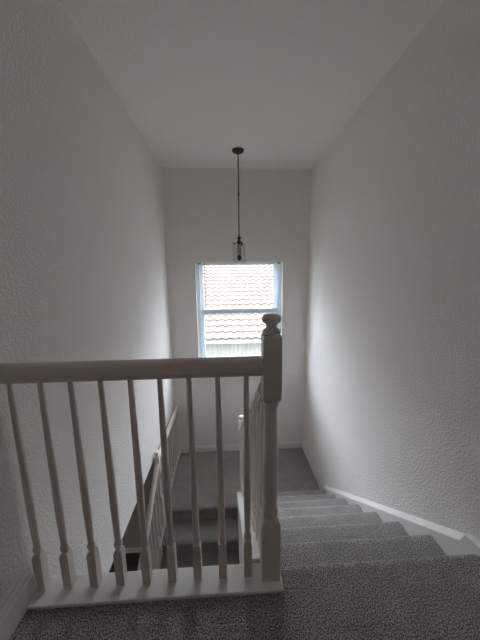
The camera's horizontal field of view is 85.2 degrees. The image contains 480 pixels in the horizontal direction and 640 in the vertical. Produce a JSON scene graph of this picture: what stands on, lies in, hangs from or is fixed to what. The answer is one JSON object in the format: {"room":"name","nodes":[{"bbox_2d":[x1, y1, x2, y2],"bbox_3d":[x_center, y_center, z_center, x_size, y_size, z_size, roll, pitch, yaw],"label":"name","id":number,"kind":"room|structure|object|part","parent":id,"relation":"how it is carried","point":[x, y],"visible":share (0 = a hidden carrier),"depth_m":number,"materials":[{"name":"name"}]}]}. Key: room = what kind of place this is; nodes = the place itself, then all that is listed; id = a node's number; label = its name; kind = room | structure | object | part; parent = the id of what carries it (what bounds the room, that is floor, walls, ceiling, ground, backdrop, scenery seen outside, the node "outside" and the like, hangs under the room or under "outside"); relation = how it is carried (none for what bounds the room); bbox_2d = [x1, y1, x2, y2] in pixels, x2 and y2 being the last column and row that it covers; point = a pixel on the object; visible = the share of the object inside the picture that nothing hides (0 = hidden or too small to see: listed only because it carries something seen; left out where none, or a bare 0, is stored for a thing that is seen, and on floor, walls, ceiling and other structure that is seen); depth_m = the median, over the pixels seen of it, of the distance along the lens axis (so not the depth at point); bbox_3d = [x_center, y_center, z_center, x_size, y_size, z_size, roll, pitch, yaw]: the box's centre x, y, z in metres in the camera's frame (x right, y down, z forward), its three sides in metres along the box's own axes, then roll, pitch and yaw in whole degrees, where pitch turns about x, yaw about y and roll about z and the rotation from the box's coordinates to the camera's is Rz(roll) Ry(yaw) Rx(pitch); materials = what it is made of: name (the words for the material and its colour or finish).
{"room":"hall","nodes":[
{"label":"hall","id":0,"kind":"room"},
{"bbox_2d":[0,0,174,607],"bbox_3d":[-0.900,0.199,0.500,0.120,3.310,6.408,-1,10,-3],"label":"wall","id":1,"kind":"structure","parent":0,"point":[84,276],"depth_m":1.36,"materials":[{"name":"white paint"}]},
{"bbox_2d":[0,567,36,639],"bbox_3d":[-0.754,1.349,-0.658,0.016,0.130,3.485,-1,10,-3],"label":"baseboard","id":2,"kind":"structure","parent":1,"relation":"attached to","point":[14,608],"depth_m":0.97,"materials":[{"name":"white paint"}]},
{"bbox_2d":[109,551,229,572],"bbox_3d":[-1.113,4.219,2.486,4.474,0.100,3.828,-1,10,-3],"label":"floor","id":3,"kind":"structure","parent":0,"point":[132,559],"depth_m":4.18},
{"bbox_2d":[160,517,238,568],"bbox_3d":[-0.384,3.390,2.174,0.843,1.620,2.248,-1,10,-3],"label":"flight","id":4,"kind":"object","parent":3,"relation":"on","point":[208,528],"visible":0.23,"depth_m":2.92,"materials":[{"name":"carpet"}]},
{"bbox_2d":[137,404,180,570],"bbox_3d":[-0.890,2.854,2.579,0.145,2.811,3.207,-1,10,-3],"label":"stair railing","id":5,"kind":"object","parent":4,"relation":"attached to","point":[155,516],"visible":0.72,"depth_m":2.82,"materials":[{"name":"beige paint"}]},
{"bbox_3d":[-0.837,2.253,2.101,0.053,1.227,1.562,-1,10,-3],"label":"handrail","id":6,"kind":"part","parent":5,"relation":"part of","materials":[{"name":"beige paint"}]},
{"bbox_3d":[-0.880,1.877,2.856,0.060,0.854,0.060,-1,10,-3],"label":"newel post","id":7,"kind":"part","parent":5,"relation":"part of","materials":[{"name":"beige paint"}]},
{"bbox_3d":[-0.915,1.388,3.378,0.053,0.064,1.139,-1,10,-3],"label":"handrail","id":8,"kind":"part","parent":5,"relation":"part of","materials":[{"name":"beige paint"}]},
{"bbox_2d":[122,168,310,547],"bbox_3d":[-1.200,0.914,4.014,4.780,6.100,0.300,-1,10,-3],"label":"wall","id":9,"kind":"structure","parent":0,"point":[200,205],"depth_m":3.61,"materials":[{"name":"white paint"}]},
{"bbox_2d":[125,547,140,552],"bbox_3d":[-2.159,3.825,4.303,2.330,0.090,0.015,-1,10,-3],"label":"baseboard","id":10,"kind":"structure","parent":9,"relation":"attached to","point":[138,549],"depth_m":4.31,"materials":[{"name":"white paint"}]},
{"bbox_2d":[196,262,281,357],"bbox_3d":[-0.003,-0.088,3.821,1.226,1.470,0.162,-1,10,-3],"label":"window","id":11,"kind":"structure","parent":9,"relation":"in","point":[277,266],"depth_m":3.82,"materials":[{"name":"white plastic"}]},
{"bbox_3d":[-0.495,-0.437,3.717,0.011,0.732,0.011,-5,11,-25],"label":"pull cord","id":12,"kind":"part","parent":11,"relation":"part of","materials":[{"name":"grey plastic"}]},
{"bbox_3d":[-0.011,-0.461,3.821,1.126,0.711,0.025,-1,10,-3],"label":"sash","id":13,"kind":"part","parent":11,"relation":"part of","materials":[{"name":"glass"}]},
{"bbox_3d":[-0.001,0.209,3.906,1.126,0.757,0.035,-1,10,-3],"label":"sash","id":14,"kind":"part","parent":11,"relation":"part of","materials":[{"name":"glass"}]},
{"bbox_2d":[181,441,301,452],"bbox_3d":[0.034,2.000,4.101,1.908,0.100,0.016,-1,10,-3],"label":"baseboard","id":15,"kind":"structure","parent":9,"relation":"attached to","point":[281,445],"depth_m":4.08,"materials":[{"name":"white paint"}]},
{"bbox_2d":[9,554,479,639],"bbox_3d":[0.228,1.546,-0.608,1.974,0.300,3.660,-1,10,-3],"label":"floor","id":16,"kind":"structure","parent":0,"point":[436,597],"depth_m":1.00,"materials":[{"name":"carpet"}]},
{"bbox_2d":[0,313,283,609],"bbox_3d":[-0.342,0.549,0.992,1.024,1.138,0.107,-1,10,-3],"label":"guardrail","id":17,"kind":"object","parent":16,"relation":"on","point":[121,586],"visible":1,"depth_m":1.01,"materials":[{"name":"beige paint"}]},
{"bbox_3d":[-0.389,0.177,0.942,0.942,0.067,0.062,-1,10,-3],"label":"handrail","id":18,"kind":"part","parent":17,"relation":"part of","materials":[{"name":"beige paint"}]},
{"bbox_3d":[-0.327,1.102,1.087,1.008,0.016,0.107,-1,10,-3],"label":"board","id":19,"kind":"part","parent":17,"relation":"part of","materials":[{"name":"white paint"}]},
{"bbox_3d":[0.121,0.568,1.034,0.075,1.045,0.075,-1,10,-3],"label":"newel post","id":20,"kind":"part","parent":17,"relation":"part of","materials":[{"name":"beige paint"}]},
{"bbox_2d":[171,448,319,520],"bbox_3d":[0.004,2.225,3.616,2.054,0.180,1.044,-1,10,-3],"label":"floor","id":21,"kind":"structure","parent":0,"point":[295,473],"depth_m":3.50,"materials":[{"name":"carpet"}]},
{"bbox_2d":[277,490,446,566],"bbox_3d":[0.598,1.735,2.167,0.904,1.260,1.754,-1,10,-3],"label":"flight","id":22,"kind":"object","parent":21,"relation":"on","point":[317,527],"visible":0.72,"depth_m":1.66,"materials":[{"name":"carpet"}]},
{"bbox_2d":[238,508,259,563],"bbox_3d":[0.058,2.456,2.789,0.135,3.243,2.756,-1,10,-3],"label":"wall","id":23,"kind":"structure","parent":0,"point":[241,545],"depth_m":2.24,"materials":[{"name":"white paint"}]},
{"bbox_2d":[236,492,259,561],"bbox_3d":[0.068,1.521,2.075,0.151,1.222,1.653,-1,10,-3],"label":"trim","id":24,"kind":"structure","parent":23,"relation":"attached to","point":[255,550],"depth_m":1.53,"materials":[{"name":"white paint"}]},
{"bbox_2d":[238,382,264,549],"bbox_3d":[0.062,1.226,2.062,0.074,2.314,1.742,-1,10,-3],"label":"stair railing","id":25,"kind":"object","parent":24,"relation":"on","point":[256,408],"visible":0.51,"depth_m":1.38,"materials":[{"name":"beige paint"}]},
{"bbox_3d":[0.024,1.679,2.985,0.074,1.110,0.074,-1,10,-3],"label":"newel post","id":26,"kind":"part","parent":25,"relation":"part of","materials":[{"name":"beige paint"}]},
{"bbox_3d":[0.061,0.725,1.942,0.062,1.286,1.673,-1,10,-3],"label":"handrail","id":27,"kind":"part","parent":25,"relation":"part of","materials":[{"name":"beige paint"}]},
{"bbox_2d":[59,0,444,168],"bbox_3d":[0.163,-1.529,0.259,2.294,0.150,6.408,-1,10,-3],"label":"ceiling","id":28,"kind":"structure","parent":0,"point":[277,81],"depth_m":1.75,"materials":[{"name":"white paint"}]},
{"bbox_2d":[232,147,243,260],"bbox_3d":[-0.015,-1.299,3.030,0.147,1.235,0.147,-1,10,-3],"label":"pendant lamp","id":29,"kind":"object","parent":28,"relation":"hanging from","point":[237,150],"visible":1,"depth_m":3.04,"materials":[{"name":"brown metal"}]},
{"bbox_2d":[237,244,240,254],"bbox_3d":[-0.009,-0.836,3.109,0.048,0.122,0.048,-1,10,-3],"label":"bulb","id":30,"kind":"object","parent":29,"relation":"attached to","point":[239,245],"depth_m":3.09,"materials":[{"name":"grey"}]},
{"bbox_3d":[-0.016,-1.433,3.007,0.020,0.888,0.020,-1,10,-3],"label":"rod","id":31,"kind":"part","parent":29,"relation":"part of","materials":[{"name":"brown metal"}]},
{"bbox_2d":[303,0,479,540],"bbox_3d":[1.248,1.480,0.827,0.200,6.000,6.408,-1,10,-3],"label":"wall","id":32,"kind":"structure","parent":0,"point":[392,394],"depth_m":1.68,"materials":[{"name":"white paint"}]},
{"bbox_2d":[302,442,322,489],"bbox_3d":[1.018,2.061,3.687,0.016,0.095,0.949,-1,10,-3],"label":"baseboard","id":33,"kind":"structure","parent":32,"relation":"attached to","point":[315,473],"depth_m":3.64,"materials":[{"name":"white paint"}]},
{"bbox_2d":[323,486,479,556],"bbox_3d":[1.071,1.659,2.211,0.032,1.583,1.829,-1,10,-3],"label":"trim","id":34,"kind":"structure","parent":32,"relation":"attached to","point":[452,542],"depth_m":1.56,"materials":[{"name":"white paint"}]},
{"label":"outside","id":35,"kind":"structure","parent":0,"visible":0},
{"bbox_3d":[-1.030,1.021,22.472,60.000,0.250,35.992,-1,10,-3],"label":"ground","id":36,"kind":"structure","parent":35,"visible":0},
{"bbox_2d":[203,264,272,355],"bbox_3d":[-0.322,-1.736,16.811,16.000,7.078,17.876,-1,10,-3],"label":"house","id":37,"kind":"structure","parent":36,"relation":"on","point":[227,286],"depth_m":9.79,"materials":[{"name":"grey"}]}
]}

